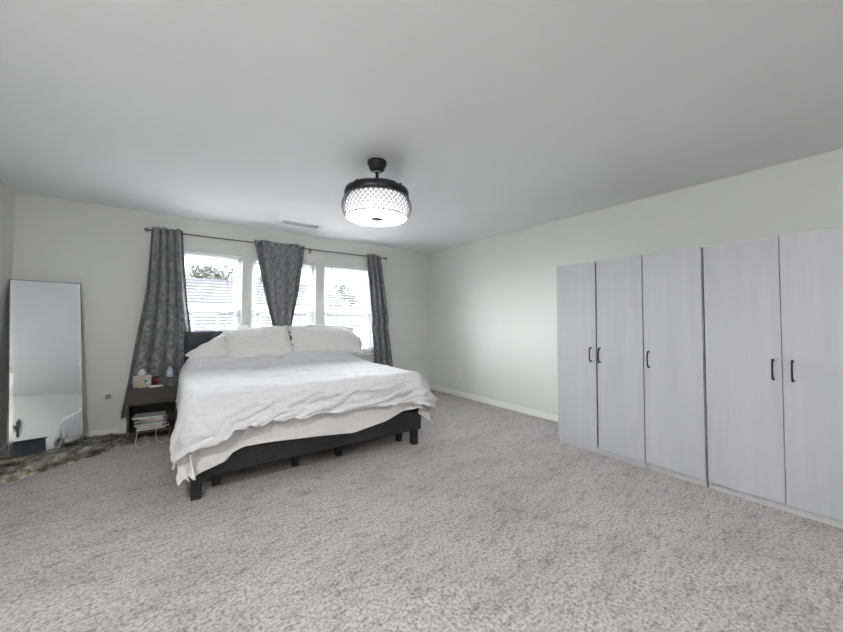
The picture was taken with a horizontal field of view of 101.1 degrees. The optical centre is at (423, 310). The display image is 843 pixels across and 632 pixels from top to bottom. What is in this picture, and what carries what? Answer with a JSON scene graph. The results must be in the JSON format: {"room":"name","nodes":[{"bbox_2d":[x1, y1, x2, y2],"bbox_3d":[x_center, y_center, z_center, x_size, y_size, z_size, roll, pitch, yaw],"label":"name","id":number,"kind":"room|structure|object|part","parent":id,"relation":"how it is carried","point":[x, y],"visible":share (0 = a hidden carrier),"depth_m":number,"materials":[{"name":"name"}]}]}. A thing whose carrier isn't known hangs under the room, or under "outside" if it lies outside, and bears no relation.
{"room":"bedroom","nodes":[
{"label":"bedroom","id":0,"kind":"room"},
{"bbox_2d":[0,180,14,448],"bbox_3d":[-1.759,0.020,0.301,0.150,2.440,7.293,1,-2,-37],"label":"wall","id":1,"kind":"structure","parent":0,"point":[7,195],"depth_m":3.14,"materials":[{"name":"paint"}]},
{"bbox_2d":[0,444,7,456],"bbox_3d":[-1.690,1.202,0.312,0.014,0.078,7.279,1,-2,-37],"label":"baseboard","id":2,"kind":"structure","parent":1,"relation":"attached to","point":[3,449],"depth_m":3.13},
{"bbox_2d":[7,193,428,442],"bbox_3d":[-1.945,0.143,4.811,5.267,2.440,0.150,1,-2,-37],"label":"wall","id":3,"kind":"structure","parent":0,"point":[101,248],"depth_m":3.75,"materials":[{"name":"paint"}]},
{"bbox_2d":[102,389,110,400],"bbox_3d":[-3.336,0.893,3.648,0.070,0.114,0.009,1,-2,-37],"label":"wall outlet","id":4,"kind":"object","parent":3,"relation":"attached to","point":[106,390],"visible":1,"depth_m":3.64,"materials":[{"name":"white plastic"}]},
{"bbox_2d":[105,392,110,398],"bbox_3d":[-3.314,0.894,3.639,0.044,0.070,0.030,1,-2,-37],"label":"plug adapter","id":5,"kind":"object","parent":4,"relation":"attached to","point":[108,394],"visible":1,"depth_m":3.63,"materials":[{"name":"grey plastic"}]},
{"bbox_2d":[184,254,240,327],"bbox_3d":[-2.696,-0.019,4.231,0.870,1.377,0.185,1,-2,-37],"label":"window","id":6,"kind":"structure","parent":3,"relation":"in","point":[237,266],"depth_m":4.47,"materials":[{"name":"white plastic"}]},
{"bbox_3d":[-2.738,-0.320,4.296,0.746,0.688,0.024,1,-2,-37],"label":"sash","id":7,"kind":"part","parent":6,"relation":"part of","materials":[{"name":"glass"}]},
{"bbox_3d":[-2.719,0.295,4.253,0.746,0.623,0.024,1,-2,-37],"label":"sash","id":8,"kind":"part","parent":6,"relation":"part of","materials":[{"name":"glass"}]},
{"bbox_2d":[184,250,241,329],"bbox_3d":[-2.686,-0.046,4.219,0.818,1.321,0.052,1,-2,-37],"label":"window blind","id":9,"kind":"object","parent":6,"relation":"attached to","point":[185,251],"visible":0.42,"depth_m":4.30,"materials":[{"name":"white plastic"}]},
{"bbox_2d":[7,384,428,443],"bbox_3d":[-1.896,1.322,4.714,4.967,0.078,0.014,1,-2,-37],"label":"baseboard","id":10,"kind":"structure","parent":3,"relation":"attached to","point":[121,430],"depth_m":3.63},
{"bbox_2d":[144,228,386,259],"bbox_3d":[-1.854,-0.851,4.753,3.087,0.075,0.095,1,-2,-37],"label":"curtain rod","id":11,"kind":"object","parent":3,"relation":"attached to","point":[145,229],"visible":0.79,"depth_m":4.41,"materials":[{"name":"grey metal"}]},
{"bbox_2d":[120,227,190,418],"bbox_3d":[-2.933,0.112,3.866,0.646,2.084,0.131,1,-2,-37],"label":"curtain","id":12,"kind":"object","parent":11,"relation":"hanging from","point":[164,318],"visible":0.82,"depth_m":3.87,"materials":[{"name":"fabric"}]},
{"bbox_2d":[254,239,304,328],"bbox_3d":[-1.934,0.077,4.631,0.656,1.974,0.124,1,-2,-37],"label":"curtain","id":13,"kind":"object","parent":11,"relation":"hanging from","point":[280,265],"visible":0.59,"depth_m":4.64,"materials":[{"name":"fabric"}]},
{"bbox_2d":[367,254,392,366],"bbox_3d":[-0.696,0.158,5.541,0.527,2.084,0.122,1,-2,-37],"label":"curtain","id":14,"kind":"object","parent":11,"relation":"hanging from","point":[382,353],"visible":0.84,"depth_m":5.50,"materials":[{"name":"fabric"}]},
{"bbox_2d":[251,260,313,327],"bbox_3d":[-1.938,-0.003,4.798,0.883,1.377,0.185,1,-2,-37],"label":"window","id":15,"kind":"structure","parent":3,"relation":"in","point":[310,286],"depth_m":5.01,"materials":[{"name":"white plastic"}]},
{"bbox_3d":[-1.981,-0.304,4.863,0.759,0.688,0.024,1,-2,-37],"label":"sash","id":16,"kind":"part","parent":15,"relation":"part of","materials":[{"name":"glass"}]},
{"bbox_3d":[-1.961,0.310,4.821,0.759,0.623,0.024,1,-2,-37],"label":"sash","id":17,"kind":"part","parent":15,"relation":"part of","materials":[{"name":"glass"}]},
{"bbox_2d":[251,257,314,325],"bbox_3d":[-1.928,-0.031,4.786,0.831,1.321,0.052,1,-2,-37],"label":"window blind","id":18,"kind":"object","parent":15,"relation":"attached to","point":[253,258],"visible":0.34,"depth_m":4.91,"materials":[{"name":"white plastic"}]},
{"bbox_2d":[324,267,373,355],"bbox_3d":[-1.170,0.012,5.375,0.866,1.377,0.185,1,-2,-37],"label":"window","id":19,"kind":"structure","parent":3,"relation":"in","point":[368,311],"depth_m":5.52,"materials":[{"name":"white plastic"}]},
{"bbox_3d":[-1.212,-0.288,5.439,0.742,0.688,0.024,1,-2,-37],"label":"sash","id":20,"kind":"part","parent":19,"relation":"part of","materials":[{"name":"glass"}]},
{"bbox_3d":[-1.193,0.326,5.397,0.742,0.623,0.024,1,-2,-37],"label":"sash","id":21,"kind":"part","parent":19,"relation":"part of","materials":[{"name":"glass"}]},
{"bbox_2d":[324,264,372,350],"bbox_3d":[-1.160,-0.015,5.362,0.814,1.321,0.052,1,-2,-37],"label":"window blind","id":22,"kind":"object","parent":19,"relation":"attached to","point":[325,265],"visible":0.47,"depth_m":5.37,"materials":[{"name":"white plastic"}]},
{"bbox_2d":[0,0,842,252],"bbox_3d":[0.288,-1.218,1.870,5.267,0.120,7.593,1,-2,-37],"label":"ceiling","id":23,"kind":"structure","parent":0,"point":[494,117],"depth_m":1.96,"materials":[{"name":"paint"}]},
{"bbox_2d":[281,220,321,228],"bbox_3d":[-1.550,-1.077,4.399,0.470,0.022,0.160,1,-2,-37],"label":"ceiling vent","id":24,"kind":"object","parent":23,"relation":"in","point":[283,221],"visible":1,"depth_m":4.38,"materials":[{"name":"grey metal"}]},
{"bbox_2d":[341,157,411,226],"bbox_3d":[-0.358,-0.912,2.649,0.529,0.449,0.529,0,-2,-13],"label":"lamp","id":25,"kind":"object","parent":23,"relation":"hanging from","point":[378,202],"visible":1,"depth_m":2.48,"materials":[{"name":"black metal"}]},
{"bbox_3d":[-0.349,-0.927,2.444,0.297,0.036,0.064,0,-2,-1],"label":"folded blade","id":26,"kind":"part","parent":25,"relation":"part of","materials":[{"name":"black metal"}]},
{"bbox_2d":[346,209,406,225],"bbox_3d":[-0.358,-0.700,2.644,0.456,0.015,0.456,1,-2,-37],"label":"diffuser","id":27,"kind":"object","parent":25,"relation":"attached to","point":[367,217],"depth_m":2.60,"materials":[{"name":"white plastic"}]},
{"bbox_2d":[345,188,407,213],"bbox_3d":[-0.358,-0.779,2.646,0.478,0.146,0.478,1,-2,-37],"label":"lampshade","id":28,"kind":"object","parent":25,"relation":"attached to","point":[359,200],"depth_m":2.44,"materials":[{"name":"white"}]},
{"bbox_2d":[0,389,842,631],"bbox_3d":[0.288,1.341,1.800,5.267,0.120,7.593,1,-2,-37],"label":"floor","id":29,"kind":"structure","parent":0,"point":[489,522],"depth_m":1.91,"materials":[{"name":"carpet"}]},
{"bbox_2d":[0,432,149,484],"bbox_3d":[-3.129,1.292,3.112,1.037,0.048,1.056,1,-2,-37],"label":"shag rug","id":30,"kind":"object","parent":29,"relation":"on","point":[12,469],"visible":0.76,"depth_m":3.03,"materials":[{"name":"fur"}]},
{"bbox_2d":[8,279,83,458],"bbox_3d":[-3.512,0.497,3.235,0.328,1.551,0.466,-1,-2,36],"label":"floor mirror","id":31,"kind":"object","parent":30,"relation":"on","point":[45,376],"visible":1,"depth_m":3.21,"materials":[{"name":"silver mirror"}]},
{"bbox_2d":[126,384,177,443],"bbox_3d":[-2.825,1.057,3.615,0.400,0.548,0.353,1,-2,-37],"label":"nightstand","id":32,"kind":"object","parent":29,"relation":"on","point":[161,398],"visible":0.81,"depth_m":3.53,"materials":[{"name":"grey wood"}]},
{"bbox_3d":[-2.983,1.012,3.509,0.018,0.432,0.335,1,-2,-37],"label":"panel","id":33,"kind":"part","parent":32,"relation":"part of","materials":[{"name":"grey wood"}]},
{"bbox_3d":[-2.898,1.277,3.449,0.030,0.100,0.030,1,-2,-37],"label":"leg","id":34,"kind":"part","parent":32,"relation":"part of","materials":[{"name":"grey wood"}]},
{"bbox_2d":[133,369,151,387],"bbox_3d":[-2.863,0.689,3.528,0.106,0.184,0.104,0,-2,13],"label":"tissue box","id":35,"kind":"object","parent":32,"relation":"on","point":[142,380],"visible":0.94,"depth_m":3.49,"materials":[{"name":"cardboard"}]},
{"bbox_2d":[136,426,164,431],"bbox_3d":[-2.826,1.204,3.595,0.230,0.017,0.210,1,-2,-37],"label":"magazine","id":36,"kind":"object","parent":32,"relation":"on","point":[162,426],"visible":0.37,"depth_m":3.51,"materials":[{"name":"paper"}]},
{"bbox_2d":[136,420,168,429],"bbox_3d":[-2.803,1.188,3.588,0.265,0.011,0.210,1,-2,-39],"label":"magazine","id":37,"kind":"object","parent":36,"relation":"on","point":[167,423],"visible":0.45,"depth_m":3.52,"materials":[{"name":"paper"}]},
{"bbox_2d":[137,423,162,428],"bbox_3d":[-2.820,1.175,3.583,0.195,0.013,0.210,1,-2,-34],"label":"magazine","id":38,"kind":"object","parent":37,"relation":"on","point":[162,423],"visible":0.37,"depth_m":3.50,"materials":[{"name":"paper"}]},
{"bbox_3d":[-2.835,1.163,3.587,0.231,0.009,0.210,1,-2,-41],"label":"magazine","id":39,"kind":"object","parent":38,"relation":"on","visible":0},
{"bbox_2d":[134,417,168,426],"bbox_3d":[-2.806,1.152,3.582,0.264,0.011,0.210,1,-2,-31],"label":"magazine","id":40,"kind":"object","parent":39,"relation":"on","point":[166,421],"visible":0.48,"depth_m":3.50,"materials":[{"name":"paper"}]},
{"bbox_2d":[141,419,165,424],"bbox_3d":[-2.813,1.139,3.599,0.195,0.015,0.210,1,-2,-43],"label":"magazine","id":41,"kind":"object","parent":40,"relation":"on","point":[163,419],"visible":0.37,"depth_m":3.51,"materials":[{"name":"paper"}]},
{"bbox_3d":[-2.829,1.125,3.585,0.231,0.009,0.210,1,-2,-30],"label":"magazine","id":42,"kind":"object","parent":41,"relation":"on","visible":0},
{"bbox_2d":[134,416,167,422],"bbox_3d":[-2.819,1.116,3.574,0.264,0.007,0.210,2,-2,-44],"label":"magazine","id":43,"kind":"object","parent":42,"relation":"on","point":[165,417],"visible":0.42,"depth_m":3.48,"materials":[{"name":"paper"}]},
{"bbox_2d":[129,420,173,434],"bbox_3d":[-2.833,1.222,3.621,0.363,0.018,0.325,1,-2,-37],"label":"shelf","id":44,"kind":"object","parent":32,"relation":"attached to","point":[132,430],"depth_m":3.54,"materials":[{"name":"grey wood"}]},
{"bbox_3d":[-2.724,0.861,3.486,0.396,0.157,0.017,1,-2,-37],"label":"drawer","id":45,"kind":"part","parent":32,"relation":"part of","materials":[{"name":"grey wood"}]},
{"bbox_3d":[-2.926,1.010,3.752,0.363,0.412,0.010,1,-2,-37],"label":"panel","id":46,"kind":"part","parent":32,"relation":"part of","materials":[{"name":"grey wood"}]},
{"bbox_2d":[151,376,159,383],"bbox_3d":[-2.867,0.747,3.705,0.126,0.080,0.082,1,-2,-37],"label":"pouch","id":47,"kind":"object","parent":32,"relation":"on","point":[154,380],"visible":0.63,"depth_m":3.68,"materials":[{"name":"red fabric"}]},
{"bbox_2d":[158,375,177,385],"bbox_3d":[-2.684,0.742,3.636,0.160,0.082,0.110,1,-2,-41],"label":"trinket box","id":48,"kind":"object","parent":32,"relation":"on","point":[164,381],"visible":0.97,"depth_m":3.60,"materials":[{"name":"metal"}]},
{"bbox_2d":[166,367,172,376],"bbox_3d":[-2.669,0.647,3.644,0.060,0.107,0.060,1,-2,-37],"label":"lotion bottle","id":49,"kind":"object","parent":48,"relation":"on","point":[169,373],"visible":1,"depth_m":3.62,"materials":[{"name":"purple plastic"}]},
{"bbox_3d":[-2.677,1.019,3.738,0.018,0.432,0.335,1,-2,-37],"label":"panel","id":50,"kind":"part","parent":32,"relation":"part of","materials":[{"name":"grey wood"}]},
{"bbox_2d":[184,330,420,500],"bbox_3d":[-1.383,0.786,3.696,2.010,1.095,1.990,1,-2,-36],"label":"platform bed","id":51,"kind":"object","parent":29,"relation":"on","point":[410,420],"visible":0.09,"depth_m":2.85,"materials":[{"name":"grey fabric"}]},
{"bbox_3d":[-1.573,1.223,2.392,0.062,0.149,0.062,1,-2,-36],"label":"leg","id":52,"kind":"part","parent":51,"relation":"part of","materials":[{"name":"black wood"}]},
{"bbox_3d":[-1.557,1.149,2.596,0.050,0.309,0.050,1,-2,-36],"label":"support leg","id":53,"kind":"part","parent":51,"relation":"part of","materials":[{"name":"black wood"}]},
{"bbox_3d":[-1.085,1.158,2.933,0.050,0.309,0.050,1,-2,-36],"label":"support leg","id":54,"kind":"part","parent":51,"relation":"part of","materials":[{"name":"black wood"}]},
{"bbox_3d":[-0.813,1.069,2.889,1.912,0.185,0.028,1,-2,-36],"label":"foot rail","id":55,"kind":"part","parent":51,"relation":"part of","materials":[{"name":"black fabric"}]},
{"bbox_3d":[-0.776,1.164,3.154,0.050,0.309,0.050,1,-2,-36],"label":"support leg","id":56,"kind":"part","parent":51,"relation":"part of","materials":[{"name":"black wood"}]},
{"bbox_3d":[-0.255,1.174,3.526,0.050,0.309,0.050,1,-2,-36],"label":"support leg","id":57,"kind":"part","parent":51,"relation":"part of","materials":[{"name":"black wood"}]},
{"bbox_3d":[-0.100,1.252,3.444,0.062,0.149,0.062,1,-2,-36],"label":"leg","id":58,"kind":"part","parent":51,"relation":"part of","materials":[{"name":"black wood"}]},
{"bbox_3d":[-1.373,0.836,3.663,1.906,0.318,1.903,1,-2,-36],"label":"mattress","id":59,"kind":"object","parent":51,"relation":"on","visible":0},
{"bbox_2d":[176,403,429,485],"bbox_3d":[-1.292,0.912,3.582,2.093,0.543,2.002,1,-2,-36],"label":"sheet","id":60,"kind":"object","parent":59,"relation":"on","point":[196,462],"visible":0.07,"depth_m":2.68,"materials":[{"name":"fabric"}]},
{"bbox_2d":[185,323,249,358],"bbox_3d":[-2.216,0.444,3.967,0.305,0.589,0.838,-1,-2,28],"label":"pillow","id":61,"kind":"object","parent":60,"relation":"on","point":[215,347],"visible":0.29,"depth_m":3.80,"materials":[{"name":"fabric"}]},
{"bbox_2d":[169,350,437,469],"bbox_3d":[-1.221,0.755,3.542,2.202,0.611,1.935,1,-2,-36],"label":"duvet","id":62,"kind":"object","parent":60,"relation":"on","point":[219,396],"visible":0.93,"depth_m":2.91,"materials":[{"name":"fabric"}]},
{"bbox_2d":[223,325,293,356],"bbox_3d":[-1.932,0.376,4.076,0.731,0.384,0.314,1,-2,-39],"label":"pillow","id":63,"kind":"object","parent":62,"relation":"on","point":[273,340],"visible":0.94,"depth_m":4.00,"materials":[{"name":"fabric"}]},
{"bbox_2d":[288,326,364,354],"bbox_3d":[-1.272,0.401,4.587,0.989,0.397,0.346,1,-2,-32],"label":"pillow","id":64,"kind":"object","parent":62,"relation":"on","point":[314,339],"visible":0.91,"depth_m":4.49,"materials":[{"name":"fabric"}]},
{"bbox_2d":[298,324,356,354],"bbox_3d":[-1.312,0.408,4.741,0.800,0.430,0.234,1,-2,-34],"label":"pillow","id":65,"kind":"object","parent":62,"relation":"on","point":[315,325],"visible":0.11,"depth_m":4.80,"materials":[{"name":"fabric"}]},
{"bbox_2d":[557,255,646,467],"bbox_3d":[1.812,0.437,3.360,0.646,1.774,0.783,1,-2,-37],"label":"wardrobe","id":66,"kind":"object","parent":29,"relation":"on","point":[600,327],"visible":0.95,"depth_m":3.14,"materials":[{"name":"white wood"}]},
{"bbox_3d":[1.477,0.411,3.358,0.018,1.722,0.386,1,-2,-38],"label":"door","id":67,"kind":"part","parent":66,"relation":"part of","materials":[{"name":"white wood"}]},
{"bbox_3d":[1.714,0.402,3.034,0.018,1.722,0.378,1,-2,-37],"label":"door","id":68,"kind":"part","parent":66,"relation":"part of","materials":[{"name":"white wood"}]},
{"bbox_2d":[642,247,708,486],"bbox_3d":[2.171,0.424,2.885,0.642,1.774,0.400,1,-2,-37],"label":"wardrobe","id":69,"kind":"object","parent":29,"relation":"on","point":[673,281],"visible":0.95,"depth_m":2.69,"materials":[{"name":"white wood"}]},
{"bbox_3d":[1.832,0.403,2.835,0.040,0.141,0.017,1,-2,-36],"label":"door handle","id":70,"kind":"part","parent":69,"relation":"part of","materials":[{"name":"black metal"}]},
{"bbox_2d":[703,227,842,528],"bbox_3d":[2.535,0.410,2.397,0.646,1.774,0.798,1,-2,-37],"label":"wardrobe","id":71,"kind":"object","parent":29,"relation":"on","point":[773,306],"visible":1,"depth_m":2.25,"materials":[{"name":"white wood"}]},
{"bbox_3d":[2.194,0.384,2.393,0.018,1.722,0.392,1,-2,-37],"label":"door","id":72,"kind":"part","parent":71,"relation":"part of","materials":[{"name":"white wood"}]},
{"bbox_3d":[2.266,0.387,2.251,0.040,0.141,0.017,1,-2,-37],"label":"door handle","id":73,"kind":"part","parent":71,"relation":"part of","materials":[{"name":"black metal"}]},
{"bbox_3d":[2.318,0.386,2.181,0.040,0.141,0.017,1,-2,-37],"label":"door handle","id":74,"kind":"part","parent":71,"relation":"part of","materials":[{"name":"black metal"}]},
{"bbox_3d":[2.434,0.376,2.074,0.018,1.722,0.400,1,-2,-37],"label":"door","id":75,"kind":"part","parent":71,"relation":"part of","materials":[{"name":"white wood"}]},
{"bbox_2d":[429,148,842,414],"bbox_3d":[2.335,0.104,3.369,0.150,2.440,7.293,1,-2,-37],"label":"wall","id":76,"kind":"structure","parent":0,"point":[493,300],"depth_m":4.29,"materials":[{"name":"paint"}]},
{"bbox_2d":[429,384,557,421],"bbox_3d":[2.273,1.283,3.282,0.014,0.078,7.279,1,-2,-37],"label":"baseboard","id":77,"kind":"structure","parent":76,"relation":"attached to","point":[548,416],"depth_m":4.88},
{"label":"outside","id":78,"kind":"structure","parent":0,"visible":0},
{"bbox_3d":[-25.653,5.953,59.081,150.000,0.200,114.457,1,-2,-37],"label":"ground","id":79,"kind":"structure","parent":78,"visible":0},
{"bbox_2d":[185,260,233,280],"bbox_3d":[-17.554,0.554,28.046,4.212,8.906,4.744,0,-2,10],"label":"tree","id":80,"kind":"object","parent":79,"relation":"on","point":[195,273],"visible":0.37,"depth_m":27.30,"materials":[{"name":"green plant"}]},
{"bbox_2d":[186,278,346,330],"bbox_3d":[-12.941,1.476,20.229,14.200,6.620,8.750,1,-2,-37],"label":"house","id":81,"kind":"structure","parent":79,"relation":"on","point":[218,299],"depth_m":18.49,"materials":[{"name":"white"}]},
{"bbox_3d":[-10.684,0.795,16.902,0.920,1.120,0.030,1,-2,-37],"label":"house pane","id":82,"kind":"part","parent":81,"relation":"part of","materials":[{"name":"glass"}]},
{"bbox_3d":[-8.284,0.844,18.701,0.920,1.120,0.030,1,-2,-37],"label":"house pane","id":83,"kind":"part","parent":81,"relation":"part of","materials":[{"name":"glass"}]},
{"bbox_2d":[332,280,365,306],"bbox_3d":[-8.600,0.960,38.269,4.874,8.658,4.914,1,-2,-37],"label":"tree","id":84,"kind":"object","parent":79,"relation":"on","point":[346,296],"visible":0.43,"depth_m":38.19,"materials":[{"name":"green plant"}]},
{"bbox_2d":[340,306,365,347],"bbox_3d":[-3.619,2.439,33.446,14.200,5.420,8.750,1,-2,-37],"label":"house","id":85,"kind":"structure","parent":79,"relation":"on","point":[353,322],"depth_m":27.31,"materials":[{"name":"white"}]},
{"bbox_3d":[-5.362,1.675,27.121,0.920,1.120,0.030,1,-2,-37],"label":"house pane","id":86,"kind":"part","parent":85,"relation":"part of","materials":[{"name":"glass"}]},
{"bbox_3d":[-2.815,1.106,3.604,0.195,0.013,0.210,1,-2,-30],"label":"magazine","id":87,"kind":"object","parent":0,"visible":0},
{"bbox_3d":[-2.812,1.093,3.590,0.232,0.009,0.210,1,-2,-43],"label":"magazine","id":88,"kind":"object","parent":87,"relation":"on","visible":0},
{"bbox_2d":[132,410,166,419],"bbox_3d":[-2.825,1.082,3.576,0.264,0.011,0.210,1,-2,-32],"label":"magazine","id":89,"kind":"object","parent":88,"relation":"on","point":[158,413],"visible":1,"depth_m":3.54,"materials":[{"name":"paper"}]}
]}

